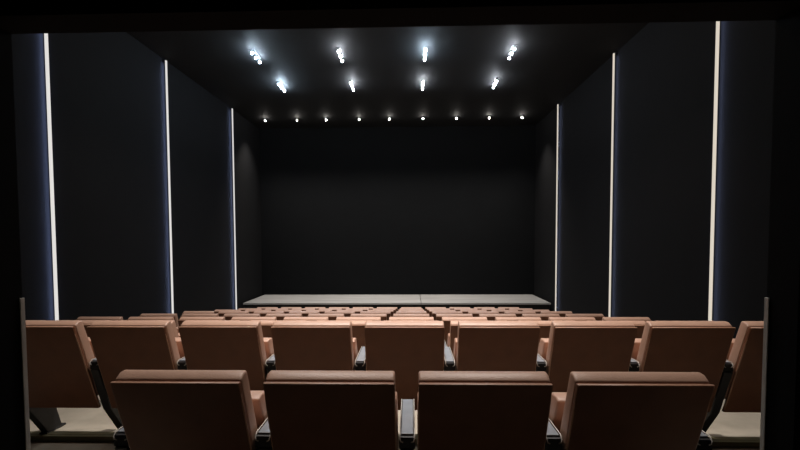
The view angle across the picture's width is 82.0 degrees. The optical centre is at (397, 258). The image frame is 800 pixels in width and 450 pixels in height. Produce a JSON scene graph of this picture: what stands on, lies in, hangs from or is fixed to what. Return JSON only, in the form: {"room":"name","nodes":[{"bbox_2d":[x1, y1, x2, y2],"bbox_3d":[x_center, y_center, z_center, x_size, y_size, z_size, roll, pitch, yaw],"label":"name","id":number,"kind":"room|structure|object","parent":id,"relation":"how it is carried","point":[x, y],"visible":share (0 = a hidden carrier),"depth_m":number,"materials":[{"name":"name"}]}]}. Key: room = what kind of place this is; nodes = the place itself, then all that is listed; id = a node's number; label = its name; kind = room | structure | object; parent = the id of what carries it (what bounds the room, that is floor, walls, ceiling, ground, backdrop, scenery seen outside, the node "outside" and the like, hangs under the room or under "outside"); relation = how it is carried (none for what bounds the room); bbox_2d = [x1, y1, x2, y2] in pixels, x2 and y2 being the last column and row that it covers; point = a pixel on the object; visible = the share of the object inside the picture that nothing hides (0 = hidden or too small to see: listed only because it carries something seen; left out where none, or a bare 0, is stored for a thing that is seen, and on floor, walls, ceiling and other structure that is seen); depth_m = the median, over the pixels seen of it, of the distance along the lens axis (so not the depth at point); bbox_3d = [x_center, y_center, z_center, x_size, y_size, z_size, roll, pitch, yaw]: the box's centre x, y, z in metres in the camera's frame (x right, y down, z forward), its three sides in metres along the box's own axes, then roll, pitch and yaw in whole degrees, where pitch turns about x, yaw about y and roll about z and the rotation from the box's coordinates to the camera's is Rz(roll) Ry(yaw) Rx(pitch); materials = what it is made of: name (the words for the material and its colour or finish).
{"room":"auditorium","nodes":[
{"label":"auditorium","id":0,"kind":"room"},
{"bbox_2d":[11,32,261,320],"bbox_3d":[-4.893,-0.535,8.623,0.150,7.250,14.220,0,3,2],"label":"wall","id":1,"kind":"structure","parent":0,"point":[108,104],"depth_m":8.23,"materials":[{"name":"black fabric"}]},
{"bbox_2d":[43,33,58,320],"bbox_3d":[-4.844,-1.132,6.411,0.083,5.598,0.062,0,3,2],"label":"light strip","id":2,"kind":"object","parent":1,"relation":"attached to","point":[45,35],"visible":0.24,"depth_m":6.39,"materials":[{"name":"white plastic"}]},
{"bbox_2d":[163,60,173,313],"bbox_3d":[-4.750,-1.110,9.554,0.083,5.928,0.062,0,3,2],"label":"light strip","id":3,"kind":"object","parent":1,"relation":"attached to","point":[164,61],"visible":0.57,"depth_m":9.51,"materials":[{"name":"white plastic"}]},
{"bbox_2d":[230,108,236,309],"bbox_3d":[-4.647,-1.105,13.046,0.083,6.255,0.062,0,3,2],"label":"light strip","id":4,"kind":"object","parent":1,"relation":"attached to","point":[231,109],"visible":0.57,"depth_m":13.01,"materials":[{"name":"white plastic"}]},
{"bbox_2d":[126,23,647,127],"bbox_3d":[-0.246,-4.120,8.307,9.180,0.100,13.950,0,3,2],"label":"ceiling","id":5,"kind":"structure","parent":0,"point":[386,66],"depth_m":10.14,"materials":[{"name":"black paint"}]},
{"bbox_2d":[249,49,262,62],"bbox_3d":[-2.840,-4.057,9.233,0.084,0.087,0.580,0,3,2],"label":"recessed light","id":6,"kind":"object","parent":5,"relation":"in","point":[253,52],"visible":1,"depth_m":9.22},
{"bbox_2d":[336,47,343,61],"bbox_3d":[-1.141,-4.062,9.182,0.084,0.087,0.580,0,3,2],"label":"recessed light","id":7,"kind":"object","parent":5,"relation":"in","point":[339,51],"visible":1,"depth_m":9.16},
{"bbox_2d":[423,46,427,60],"bbox_3d":[0.549,-4.067,9.132,0.084,0.087,0.580,0,3,2],"label":"recessed light","id":8,"kind":"object","parent":5,"relation":"in","point":[425,48],"visible":1,"depth_m":9.12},
{"bbox_2d":[507,44,516,58],"bbox_3d":[2.258,-4.072,9.082,0.084,0.087,0.580,0,3,2],"label":"recessed light","id":9,"kind":"object","parent":5,"relation":"in","point":[513,47],"visible":1,"depth_m":9.05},
{"bbox_2d":[30,395,760,449],"bbox_3d":[-0.220,2.075,8.558,9.180,2.000,14.010,0,3,2],"label":"floor","id":10,"kind":"structure","parent":0,"point":[726,424],"depth_m":3.56,"materials":[{"name":"beige carpet"}]},
{"bbox_2d":[25,320,100,433],"bbox_3d":[-2.399,0.862,3.318,0.594,0.918,0.594,0,3,2],"label":"seat","id":11,"kind":"object","parent":10,"relation":"on","point":[60,354],"visible":0.61,"depth_m":3.13,"materials":[{"name":"beige leather"}]},
{"bbox_2d":[25,320,98,394],"bbox_3d":[-2.364,0.687,3.200,0.510,0.558,0.321,0,3,2],"label":"cushion","id":12,"kind":"object","parent":11,"relation":"on","point":[58,361],"depth_m":3.10,"materials":[{"name":"beige leather"}]},
{"bbox_2d":[56,320,109,336],"bbox_3d":[-2.925,1.012,4.462,0.594,0.918,0.594,0,3,2],"label":"seat","id":13,"kind":"object","parent":10,"relation":"on","point":[86,323],"visible":0.05,"depth_m":4.19,"materials":[{"name":"beige leather"}]},
{"bbox_2d":[56,320,109,323],"bbox_3d":[-2.890,0.837,4.345,0.510,0.558,0.321,0,3,2],"label":"cushion","id":14,"kind":"object","parent":13,"relation":"on","point":[83,321],"depth_m":4.22,"materials":[{"name":"beige leather"}]},
{"bbox_2d":[76,317,122,320],"bbox_3d":[-3.495,1.123,5.605,0.594,0.918,0.594,0,3,2],"label":"seat","id":15,"kind":"object","parent":10,"relation":"on","point":[78,318],"visible":0.12,"depth_m":5.33,"materials":[{"name":"beige leather"}]},
{"bbox_2d":[87,321,184,428],"bbox_3d":[-1.795,0.860,3.300,0.594,0.918,0.594,0,3,2],"label":"seat","id":16,"kind":"object","parent":10,"relation":"on","point":[118,346],"visible":0.7,"depth_m":3.06,"materials":[{"name":"beige leather"}]},
{"bbox_2d":[90,321,179,369],"bbox_3d":[-1.760,0.685,3.183,0.510,0.558,0.321,0,3,2],"label":"cushion","id":17,"kind":"object","parent":16,"relation":"on","point":[113,349],"depth_m":3.04,"materials":[{"name":"beige leather"}]},
{"bbox_2d":[120,320,179,336],"bbox_3d":[-2.321,1.011,4.444,0.594,0.918,0.594,0,3,2],"label":"seat","id":18,"kind":"object","parent":10,"relation":"on","point":[176,334],"visible":0.07,"depth_m":4.21,"materials":[{"name":"beige leather"}]},
{"bbox_2d":[128,317,178,332],"bbox_3d":[-2.891,1.121,5.587,0.594,0.918,0.594,0,3,2],"label":"seat","id":19,"kind":"object","parent":10,"relation":"on","point":[129,318],"visible":0.09,"depth_m":5.31,"materials":[{"name":"beige leather"}]},
{"bbox_2d":[128,317,173,319],"bbox_3d":[-2.856,0.946,5.470,0.510,0.558,0.321,0,3,2],"label":"cushion","id":20,"kind":"object","parent":19,"relation":"on","point":[130,318],"depth_m":5.31,"materials":[{"name":"beige leather"}]},
{"bbox_2d":[139,314,178,326],"bbox_3d":[-3.458,1.234,6.851,0.594,0.918,0.594,0,3,2],"label":"seat","id":21,"kind":"object","parent":10,"relation":"on","point":[175,316],"visible":0.19,"depth_m":6.57,"materials":[{"name":"beige leather"}]},
{"bbox_2d":[110,370,267,449],"bbox_3d":[-0.899,0.924,2.110,0.594,0.961,0.594,0,3,2],"label":"seat","id":22,"kind":"object","parent":10,"relation":"on","point":[158,409],"visible":0.85,"depth_m":1.85,"materials":[{"name":"beige leather"}]},
{"bbox_2d":[182,311,213,313],"bbox_3d":[-3.420,1.340,8.097,0.594,0.918,0.594,0,3,2],"label":"seat","id":23,"kind":"object","parent":10,"relation":"on","point":[184,312],"visible":0.18,"depth_m":7.82,"materials":[{"name":"beige leather"}]},
{"bbox_2d":[180,314,218,316],"bbox_3d":[-2.854,1.233,6.833,0.594,0.918,0.594,0,3,2],"label":"seat","id":24,"kind":"object","parent":10,"relation":"on","point":[183,315],"visible":0.2,"depth_m":6.55,"materials":[{"name":"beige leather"}]},
{"bbox_2d":[178,317,224,326],"bbox_3d":[-2.287,1.119,5.569,0.594,0.918,0.594,0,3,2],"label":"seat","id":25,"kind":"object","parent":10,"relation":"on","point":[181,320],"visible":0.16,"depth_m":5.29,"materials":[{"name":"beige leather"}]},
{"bbox_2d":[179,317,224,319],"bbox_3d":[-2.253,0.944,5.452,0.510,0.558,0.321,0,3,2],"label":"cushion","id":26,"kind":"object","parent":25,"relation":"on","point":[182,318],"depth_m":5.29,"materials":[{"name":"beige leather"}]},
{"bbox_2d":[180,320,239,325],"bbox_3d":[-1.717,1.009,4.426,0.594,0.918,0.594,0,3,2],"label":"seat","id":27,"kind":"object","parent":10,"relation":"on","point":[185,320],"visible":0.05,"depth_m":4.19,"materials":[{"name":"beige leather"}]},
{"bbox_2d":[177,321,273,390],"bbox_3d":[-1.191,0.858,3.282,0.594,0.918,0.594,0,3,2],"label":"seat","id":28,"kind":"object","parent":10,"relation":"on","point":[207,345],"visible":0.57,"depth_m":3.03,"materials":[{"name":"beige leather"}]},
{"bbox_2d":[217,311,248,316],"bbox_3d":[-2.817,1.338,8.079,0.594,0.918,0.594,0,3,2],"label":"seat","id":29,"kind":"object","parent":10,"relation":"on","point":[221,313],"visible":0.16,"depth_m":7.79,"materials":[{"name":"beige leather"}]},
{"bbox_2d":[218,311,248,313],"bbox_3d":[-2.782,1.163,7.961,0.510,0.558,0.321,0,3,2],"label":"cushion","id":30,"kind":"object","parent":29,"relation":"on","point":[220,312],"depth_m":7.80,"materials":[{"name":"beige leather"}]},
{"bbox_2d":[223,314,260,319],"bbox_3d":[-2.250,1.231,6.815,0.594,0.918,0.594,0,3,2],"label":"seat","id":31,"kind":"object","parent":10,"relation":"on","point":[227,316],"visible":0.16,"depth_m":6.53,"materials":[{"name":"beige leather"}]},
{"bbox_2d":[224,314,260,316],"bbox_3d":[-2.215,1.056,6.698,0.510,0.558,0.321,0,3,2],"label":"cushion","id":32,"kind":"object","parent":31,"relation":"on","point":[225,315],"depth_m":6.53,"materials":[{"name":"beige leather"}]},
{"bbox_2d":[231,317,276,320],"bbox_3d":[-1.684,1.118,5.551,0.594,0.918,0.594,0,3,2],"label":"seat","id":33,"kind":"object","parent":10,"relation":"on","point":[233,318],"visible":0.06,"depth_m":5.28,"materials":[{"name":"beige leather"}]},
{"bbox_2d":[253,311,283,316],"bbox_3d":[-2.213,1.336,8.061,0.594,0.918,0.594,0,3,2],"label":"seat","id":34,"kind":"object","parent":10,"relation":"on","point":[262,313],"visible":0.13,"depth_m":7.78,"materials":[{"name":"beige leather"}]},
{"bbox_2d":[254,311,283,313],"bbox_3d":[-2.178,1.161,7.944,0.510,0.558,0.321,0,3,2],"label":"cushion","id":35,"kind":"object","parent":34,"relation":"on","point":[255,312],"depth_m":7.78,"materials":[{"name":"beige leather"}]},
{"bbox_2d":[251,320,304,337],"bbox_3d":[-1.114,1.007,4.408,0.594,0.918,0.594,0,3,2],"label":"seat","id":36,"kind":"object","parent":10,"relation":"on","point":[266,325],"visible":0.06,"depth_m":4.13,"materials":[{"name":"beige leather"}]},
{"bbox_2d":[251,320,304,324],"bbox_3d":[-1.079,0.832,4.291,0.510,0.558,0.321,0,3,2],"label":"cushion","id":37,"kind":"object","parent":36,"relation":"on","point":[263,322],"depth_m":4.17,"materials":[{"name":"beige leather"}]},
{"bbox_2d":[265,314,301,319],"bbox_3d":[-1.646,1.229,6.797,0.594,0.918,0.594,0,3,2],"label":"seat","id":38,"kind":"object","parent":10,"relation":"on","point":[278,316],"visible":0.08,"depth_m":6.51,"materials":[{"name":"beige leather"}]},
{"bbox_2d":[266,314,301,316],"bbox_3d":[-1.612,1.054,6.680,0.510,0.558,0.321,0,3,2],"label":"cushion","id":39,"kind":"object","parent":38,"relation":"on","point":[267,315],"depth_m":6.51,"materials":[{"name":"beige leather"}]},
{"bbox_2d":[288,311,319,316],"bbox_3d":[-1.609,1.335,8.043,0.594,0.918,0.594,0,3,2],"label":"seat","id":40,"kind":"object","parent":10,"relation":"on","point":[304,313],"visible":0.17,"depth_m":7.76,"materials":[{"name":"beige leather"}]},
{"bbox_2d":[289,311,319,313],"bbox_3d":[-1.574,1.159,7.926,0.510,0.558,0.321,0,3,2],"label":"cushion","id":41,"kind":"object","parent":40,"relation":"on","point":[291,312],"depth_m":7.76,"materials":[{"name":"beige leather"}]},
{"bbox_2d":[283,317,328,320],"bbox_3d":[-1.080,1.116,5.534,0.594,0.918,0.594,0,3,2],"label":"seat","id":42,"kind":"object","parent":10,"relation":"on","point":[285,318],"visible":0.12,"depth_m":5.26,"materials":[{"name":"beige leather"}]},
{"bbox_2d":[265,321,357,374],"bbox_3d":[-0.588,0.856,3.264,0.594,0.918,0.594,0,3,2],"label":"seat","id":43,"kind":"object","parent":10,"relation":"on","point":[297,345],"visible":0.62,"depth_m":3.01,"materials":[{"name":"beige leather"}]},
{"bbox_2d":[307,314,343,319],"bbox_3d":[-1.043,1.227,6.779,0.594,0.918,0.594,0,3,2],"label":"seat","id":44,"kind":"object","parent":10,"relation":"on","point":[330,316],"visible":0.14,"depth_m":6.49,"materials":[{"name":"beige leather"}]},
{"bbox_2d":[308,314,343,315],"bbox_3d":[-1.008,1.052,6.662,0.510,0.558,0.321,0,3,2],"label":"cushion","id":45,"kind":"object","parent":44,"relation":"on","point":[308,314],"depth_m":6.50,"materials":[{"name":"beige leather"}]},
{"bbox_2d":[255,370,397,449],"bbox_3d":[-0.295,0.922,2.092,0.594,0.961,0.594,0,3,2],"label":"seat","id":46,"kind":"object","parent":10,"relation":"on","point":[306,409],"visible":1,"depth_m":1.83,"materials":[{"name":"beige leather"}]},
{"bbox_2d":[324,311,354,316],"bbox_3d":[-1.005,1.333,8.025,0.594,0.918,0.594,0,3,2],"label":"seat","id":47,"kind":"object","parent":10,"relation":"on","point":[346,313],"visible":0.12,"depth_m":7.74,"materials":[{"name":"beige leather"}]},
{"bbox_2d":[325,311,354,313],"bbox_3d":[-0.971,1.158,7.908,0.510,0.558,0.321,0,3,2],"label":"cushion","id":48,"kind":"object","parent":47,"relation":"on","point":[326,312],"depth_m":7.75,"materials":[{"name":"beige leather"}]},
{"bbox_2d":[317,320,370,352],"bbox_3d":[-0.510,1.005,4.390,0.594,0.918,0.594,0,3,2],"label":"seat","id":49,"kind":"object","parent":10,"relation":"on","point":[358,331],"visible":0.06,"depth_m":4.11,"materials":[{"name":"beige leather"}]},
{"bbox_2d":[317,320,370,324],"bbox_3d":[-0.475,0.830,4.273,0.510,0.558,0.321,0,3,2],"label":"cushion","id":50,"kind":"object","parent":49,"relation":"on","point":[354,322],"depth_m":4.13,"materials":[{"name":"beige leather"}]},
{"bbox_2d":[336,317,380,320],"bbox_3d":[-0.476,1.114,5.516,0.594,0.918,0.594,0,3,2],"label":"seat","id":51,"kind":"object","parent":10,"relation":"on","point":[337,318],"visible":0.08,"depth_m":5.24,"materials":[{"name":"beige leather"}]},
{"bbox_2d":[350,314,386,320],"bbox_3d":[-0.439,1.225,6.761,0.594,0.918,0.594,0,3,2],"label":"seat","id":52,"kind":"object","parent":10,"relation":"on","point":[383,316],"visible":0.12,"depth_m":6.47,"materials":[{"name":"beige leather"}]},
{"bbox_2d":[350,314,386,316],"bbox_3d":[-0.404,1.050,6.644,0.510,0.558,0.321,0,3,2],"label":"cushion","id":53,"kind":"object","parent":52,"relation":"on","point":[352,315],"depth_m":6.48,"materials":[{"name":"beige leather"}]},
{"bbox_2d":[360,311,390,320],"bbox_3d":[-0.402,1.331,8.007,0.594,0.918,0.594,0,3,2],"label":"seat","id":54,"kind":"object","parent":10,"relation":"on","point":[388,313],"visible":0.14,"depth_m":7.72,"materials":[{"name":"beige leather"}]},
{"bbox_2d":[360,311,390,313],"bbox_3d":[-0.367,1.156,7.890,0.510,0.558,0.321,0,3,2],"label":"cushion","id":55,"kind":"object","parent":54,"relation":"on","point":[362,312],"depth_m":7.73,"materials":[{"name":"beige leather"}]},
{"bbox_2d":[30,431,759,446],"bbox_3d":[-0.376,1.323,3.386,9.160,0.039,0.080,0,3,2],"label":"trim","id":56,"kind":"structure","parent":10,"relation":"attached to","point":[34,435],"depth_m":3.40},
{"bbox_2d":[243,294,550,310],"bbox_3d":[-0.030,1.616,14.516,9.030,0.745,2.040,0,3,2],"label":"stage","id":57,"kind":"object","parent":10,"relation":"on","point":[534,302],"visible":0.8,"depth_m":13.87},
{"bbox_2d":[355,321,444,409],"bbox_3d":[0.016,0.855,3.246,0.594,0.918,0.594,0,3,2],"label":"seat","id":58,"kind":"object","parent":10,"relation":"on","point":[405,348],"visible":0.57,"depth_m":3.00,"materials":[{"name":"beige leather"}]},
{"bbox_2d":[365,321,443,326],"bbox_3d":[0.051,0.679,3.129,0.510,0.558,0.321,0,3,2],"label":"cushion","id":59,"kind":"object","parent":58,"relation":"on","point":[368,323],"depth_m":2.97,"materials":[{"name":"beige leather"}]},
{"bbox_2d":[389,317,433,320],"bbox_3d":[0.128,1.112,5.498,0.594,0.918,0.594,0,3,2],"label":"seat","id":60,"kind":"object","parent":10,"relation":"on","point":[390,318],"visible":0.11,"depth_m":5.22,"materials":[{"name":"beige leather"}]},
{"bbox_2d":[393,314,429,316],"bbox_3d":[0.165,1.224,6.744,0.594,0.918,0.594,0,3,2],"label":"seat","id":61,"kind":"object","parent":10,"relation":"on","point":[394,315],"visible":0.15,"depth_m":6.46,"materials":[{"name":"beige leather"}]},
{"bbox_2d":[393,314,428,315],"bbox_3d":[0.200,1.049,6.626,0.510,0.558,0.321,0,3,2],"label":"cushion","id":62,"kind":"object","parent":61,"relation":"on","point":[393,314],"depth_m":6.47,"materials":[{"name":"beige leather"}]},
{"bbox_2d":[396,311,426,313],"bbox_3d":[0.202,1.329,7.989,0.594,0.918,0.594,0,3,2],"label":"seat","id":63,"kind":"object","parent":10,"relation":"on","point":[397,312],"visible":0.18,"depth_m":7.71,"materials":[{"name":"beige leather"}]},
{"bbox_2d":[396,311,426,312],"bbox_3d":[0.237,1.154,7.872,0.510,0.558,0.321,0,3,2],"label":"cushion","id":64,"kind":"object","parent":63,"relation":"on","point":[396,311],"depth_m":7.72,"materials":[{"name":"beige leather"}]},
{"bbox_2d":[432,311,462,320],"bbox_3d":[0.806,1.327,7.971,0.594,0.918,0.594,0,3,2],"label":"seat","id":65,"kind":"object","parent":10,"relation":"on","point":[434,313],"visible":0.15,"depth_m":7.69,"materials":[{"name":"beige leather"}]},
{"bbox_2d":[432,311,462,312],"bbox_3d":[0.841,1.152,7.854,0.510,0.558,0.321,0,3,2],"label":"cushion","id":66,"kind":"object","parent":65,"relation":"on","point":[432,311],"depth_m":7.70,"materials":[{"name":"beige leather"}]},
{"bbox_2d":[445,321,457,353],"bbox_3d":[0.698,1.001,4.354,0.594,0.918,0.594,0,3,2],"label":"seat","id":67,"kind":"object","parent":10,"relation":"on","point":[452,335],"visible":0.15,"depth_m":4.09,"materials":[{"name":"beige leather"}]},
{"bbox_2d":[449,321,457,345],"bbox_3d":[0.732,0.826,4.237,0.510,0.558,0.321,0,3,2],"label":"cushion","id":68,"kind":"object","parent":67,"relation":"on","point":[453,333],"depth_m":4.09,"materials":[{"name":"beige leather"}]},
{"bbox_2d":[436,314,472,320],"bbox_3d":[0.769,1.222,6.726,0.594,0.918,0.594,0,3,2],"label":"seat","id":69,"kind":"object","parent":10,"relation":"on","point":[438,316],"visible":0.16,"depth_m":6.44,"materials":[{"name":"beige leather"}]},
{"bbox_2d":[436,314,472,315],"bbox_3d":[0.803,1.047,6.609,0.510,0.558,0.321,0,3,2],"label":"cushion","id":70,"kind":"object","parent":69,"relation":"on","point":[436,314],"depth_m":6.45,"materials":[{"name":"beige leather"}]},
{"bbox_2d":[442,317,487,344],"bbox_3d":[0.731,1.110,5.480,0.594,0.918,0.594,0,3,2],"label":"seat","id":71,"kind":"object","parent":10,"relation":"on","point":[446,320],"visible":0.18,"depth_m":5.20,"materials":[{"name":"beige leather"}]},
{"bbox_2d":[442,317,486,319],"bbox_3d":[0.766,0.935,5.363,0.510,0.558,0.321,0,3,2],"label":"cushion","id":72,"kind":"object","parent":71,"relation":"on","point":[443,318],"depth_m":5.21,"materials":[{"name":"beige leather"}]},
{"bbox_2d":[399,371,552,449],"bbox_3d":[0.309,0.920,2.074,0.594,0.961,0.594,0,3,2],"label":"seat","id":73,"kind":"object","parent":10,"relation":"on","point":[457,410],"visible":1,"depth_m":1.81,"materials":[{"name":"beige leather"}]},
{"bbox_2d":[418,371,549,383],"bbox_3d":[0.343,0.724,1.956,0.510,0.558,0.321,0,3,2],"label":"cushion","id":74,"kind":"object","parent":73,"relation":"on","point":[500,377],"depth_m":1.80,"materials":[{"name":"beige leather"}]},
{"bbox_2d":[468,311,498,316],"bbox_3d":[1.410,1.325,7.953,0.594,0.918,0.594,0,3,2],"label":"seat","id":75,"kind":"object","parent":10,"relation":"on","point":[474,313],"visible":0.17,"depth_m":7.67,"materials":[{"name":"beige leather"}]},
{"bbox_2d":[468,311,498,313],"bbox_3d":[1.444,1.150,7.836,0.510,0.558,0.321,0,3,2],"label":"cushion","id":76,"kind":"object","parent":75,"relation":"on","point":[469,312],"depth_m":7.68,"materials":[{"name":"beige leather"}]},
{"bbox_2d":[444,321,539,370],"bbox_3d":[0.620,0.853,3.228,0.594,0.918,0.594,0,3,2],"label":"seat","id":77,"kind":"object","parent":10,"relation":"on","point":[478,345],"visible":0.64,"depth_m":2.97,"materials":[{"name":"beige leather"}]},
{"bbox_2d":[479,314,516,320],"bbox_3d":[1.372,1.220,6.708,0.594,0.918,0.594,0,3,2],"label":"seat","id":78,"kind":"object","parent":10,"relation":"on","point":[490,317],"visible":0.14,"depth_m":6.42,"materials":[{"name":"beige leather"}]},
{"bbox_2d":[479,314,515,316],"bbox_3d":[1.407,1.045,6.591,0.510,0.558,0.321,0,3,2],"label":"cushion","id":79,"kind":"object","parent":78,"relation":"on","point":[480,315],"depth_m":6.43,"materials":[{"name":"beige leather"}]},
{"bbox_2d":[495,317,541,320],"bbox_3d":[1.335,1.109,5.462,0.594,0.918,0.594,0,3,2],"label":"seat","id":80,"kind":"object","parent":10,"relation":"on","point":[496,318],"visible":0.19,"depth_m":5.18,"materials":[{"name":"beige leather"}]},
{"bbox_2d":[504,311,535,316],"bbox_3d":[2.013,1.324,7.936,0.594,0.918,0.594,0,3,2],"label":"seat","id":81,"kind":"object","parent":10,"relation":"on","point":[518,313],"visible":0.13,"depth_m":7.65,"materials":[{"name":"beige leather"}]},
{"bbox_2d":[504,311,534,313],"bbox_3d":[2.048,1.149,7.818,0.510,0.558,0.321,0,3,2],"label":"cushion","id":82,"kind":"object","parent":81,"relation":"on","point":[505,312],"depth_m":7.66,"materials":[{"name":"beige leather"}]},
{"bbox_2d":[522,314,559,320],"bbox_3d":[1.976,1.218,6.690,0.594,0.918,0.594,0,3,2],"label":"seat","id":83,"kind":"object","parent":10,"relation":"on","point":[544,317],"visible":0.16,"depth_m":6.40,"materials":[{"name":"beige leather"}]},
{"bbox_2d":[522,314,559,316],"bbox_3d":[2.011,1.043,6.573,0.510,0.558,0.321,0,3,2],"label":"cushion","id":84,"kind":"object","parent":83,"relation":"on","point":[523,315],"depth_m":6.41,"materials":[{"name":"beige leather"}]},
{"bbox_2d":[536,321,551,342],"bbox_3d":[1.301,1.000,4.336,0.594,0.918,0.594,0,3,2],"label":"seat","id":85,"kind":"object","parent":10,"relation":"on","point":[545,326],"visible":0.02,"depth_m":4.05,"materials":[{"name":"beige leather"}]},
{"bbox_2d":[536,321,551,324],"bbox_3d":[1.336,0.825,4.219,0.510,0.558,0.321,0,3,2],"label":"cushion","id":86,"kind":"object","parent":85,"relation":"on","point":[539,322],"depth_m":4.07,"materials":[{"name":"beige leather"}]},
{"bbox_2d":[540,311,572,316],"bbox_3d":[2.656,1.322,7.916,0.672,0.918,0.594,0,3,2],"label":"seat","id":87,"kind":"object","parent":10,"relation":"on","point":[561,313],"visible":0.1,"depth_m":7.64,"materials":[{"name":"beige leather"}]},
{"bbox_2d":[540,311,571,313],"bbox_3d":[2.652,1.147,7.800,0.510,0.558,0.321,0,3,2],"label":"cushion","id":88,"kind":"object","parent":87,"relation":"on","point":[542,312],"depth_m":7.64,"materials":[{"name":"beige leather"}]},
{"bbox_2d":[548,317,596,320],"bbox_3d":[1.939,1.107,5.444,0.594,0.918,0.594,0,3,2],"label":"seat","id":89,"kind":"object","parent":10,"relation":"on","point":[549,318],"visible":0.16,"depth_m":5.17,"materials":[{"name":"beige leather"}]},
{"bbox_2d":[565,314,604,320],"bbox_3d":[2.619,1.216,6.671,0.672,0.918,0.594,0,3,2],"label":"seat","id":90,"kind":"object","parent":10,"relation":"on","point":[598,317],"visible":0.09,"depth_m":6.39,"materials":[{"name":"beige leather"}]},
{"bbox_2d":[565,314,603,316],"bbox_3d":[2.615,1.041,6.555,0.510,0.558,0.321,0,3,2],"label":"cushion","id":91,"kind":"object","parent":90,"relation":"on","point":[566,315],"depth_m":6.39,"materials":[{"name":"beige leather"}]},
{"bbox_2d":[536,321,636,391],"bbox_3d":[1.224,0.851,3.210,0.594,0.918,0.594,0,3,2],"label":"seat","id":92,"kind":"object","parent":10,"relation":"on","point":[571,346],"visible":0.51,"depth_m":2.96,"materials":[{"name":"beige leather"}]},
{"bbox_2d":[545,321,634,373],"bbox_3d":[1.258,0.676,3.093,0.510,0.558,0.321,0,3,2],"label":"cushion","id":93,"kind":"object","parent":92,"relation":"on","point":[566,352],"depth_m":2.96,"materials":[{"name":"beige leather"}]},
{"bbox_2d":[602,317,651,321],"bbox_3d":[2.581,1.105,5.425,0.672,0.918,0.594,0,3,2],"label":"seat","id":94,"kind":"object","parent":10,"relation":"on","point":[645,319],"visible":0.1,"depth_m":5.15,"materials":[{"name":"beige leather"}]},
{"bbox_2d":[544,372,714,449],"bbox_3d":[0.951,0.918,2.055,0.672,0.961,0.594,0,3,2],"label":"seat","id":95,"kind":"object","parent":10,"relation":"on","point":[597,410],"visible":0.81,"depth_m":1.80,"materials":[{"name":"beige leather"}]},
{"bbox_2d":[631,321,645,337],"bbox_3d":[1.905,0.998,4.319,0.594,0.918,0.594,0,3,2],"label":"seat","id":96,"kind":"object","parent":10,"relation":"on","point":[640,325],"visible":0.06,"depth_m":4.03,"materials":[{"name":"beige leather"}]},
{"bbox_2d":[631,321,645,324],"bbox_3d":[1.940,0.823,4.201,0.510,0.558,0.321,0,3,2],"label":"cushion","id":97,"kind":"object","parent":96,"relation":"on","point":[634,322],"depth_m":4.04,"materials":[{"name":"beige leather"}]},
{"bbox_2d":[628,321,735,411],"bbox_3d":[1.827,0.849,3.192,0.594,0.918,0.594,0,3,2],"label":"seat","id":98,"kind":"object","parent":10,"relation":"on","point":[703,347],"visible":0.53,"depth_m":2.94,"materials":[{"name":"beige leather"}]},
{"bbox_2d":[636,321,731,371],"bbox_3d":[1.862,0.674,3.075,0.510,0.558,0.321,0,3,2],"label":"cushion","id":99,"kind":"object","parent":98,"relation":"on","point":[656,351],"depth_m":2.94,"materials":[{"name":"beige leather"}]},
{"bbox_2d":[702,321,763,433],"bbox_3d":[2.470,0.847,3.173,0.672,0.918,0.594,0,3,2],"label":"seat","id":100,"kind":"object","parent":10,"relation":"on","point":[740,384],"visible":0.38,"depth_m":3.02,"materials":[{"name":"beige leather"}]},
{"bbox_2d":[724,321,763,398],"bbox_3d":[2.466,0.672,3.057,0.510,0.558,0.321,0,3,2],"label":"cushion","id":101,"kind":"object","parent":100,"relation":"on","point":[745,355],"depth_m":2.99,"materials":[{"name":"beige leather"}]},
{"bbox_2d":[259,125,535,299],"bbox_3d":[-0.023,-0.869,15.509,9.180,7.250,0.150,0,3,2],"label":"wall","id":102,"kind":"structure","parent":0,"point":[431,209],"depth_m":15.40,"materials":[{"name":"black paint"}]},
{"bbox_2d":[0,0,799,449],"bbox_3d":[-0.442,-1.160,1.402,9.180,5.185,0.120,0,3,2],"label":"wall","id":103,"kind":"structure","parent":0,"point":[782,428],"depth_m":1.40,"materials":[{"name":"black paint"}]},
{"bbox_2d":[19,298,30,449],"bbox_3d":[-1.275,0.780,1.571,0.044,1.300,0.020,0,3,2],"label":"guard","id":104,"kind":"object","parent":103,"relation":"attached to","point":[21,300],"visible":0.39,"depth_m":1.55,"materials":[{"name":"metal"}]},
{"bbox_2d":[760,297,769,449],"bbox_3d":[1.202,0.773,1.498,0.044,1.300,0.020,0,3,2],"label":"guard","id":105,"kind":"object","parent":103,"relation":"attached to","point":[766,300],"visible":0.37,"depth_m":1.48,"materials":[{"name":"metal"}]},
{"bbox_2d":[534,20,775,338],"bbox_3d":[4.433,-0.564,8.346,0.150,7.250,14.220,0,3,2],"label":"wall","id":106,"kind":"structure","parent":0,"point":[665,74],"depth_m":7.51,"materials":[{"name":"black fabric"}]},
{"bbox_2d":[555,104,559,310],"bbox_3d":[4.445,-1.133,12.776,0.083,6.255,0.062,0,3,2],"label":"light strip","id":107,"kind":"object","parent":106,"relation":"attached to","point":[558,105],"visible":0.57,"depth_m":12.74,"materials":[{"name":"white plastic"}]},
{"bbox_2d":[609,52,616,316],"bbox_3d":[4.342,-1.137,9.284,0.083,5.928,0.062,0,3,2],"label":"light strip","id":108,"kind":"object","parent":106,"relation":"attached to","point":[614,53],"visible":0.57,"depth_m":9.24,"materials":[{"name":"white plastic"}]},
{"bbox_2d":[708,21,720,320],"bbox_3d":[4.248,-1.159,6.141,0.083,5.598,0.062,0,3,2],"label":"light strip","id":109,"kind":"object","parent":106,"relation":"attached to","point":[718,23],"visible":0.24,"depth_m":6.12,"materials":[{"name":"white plastic"}]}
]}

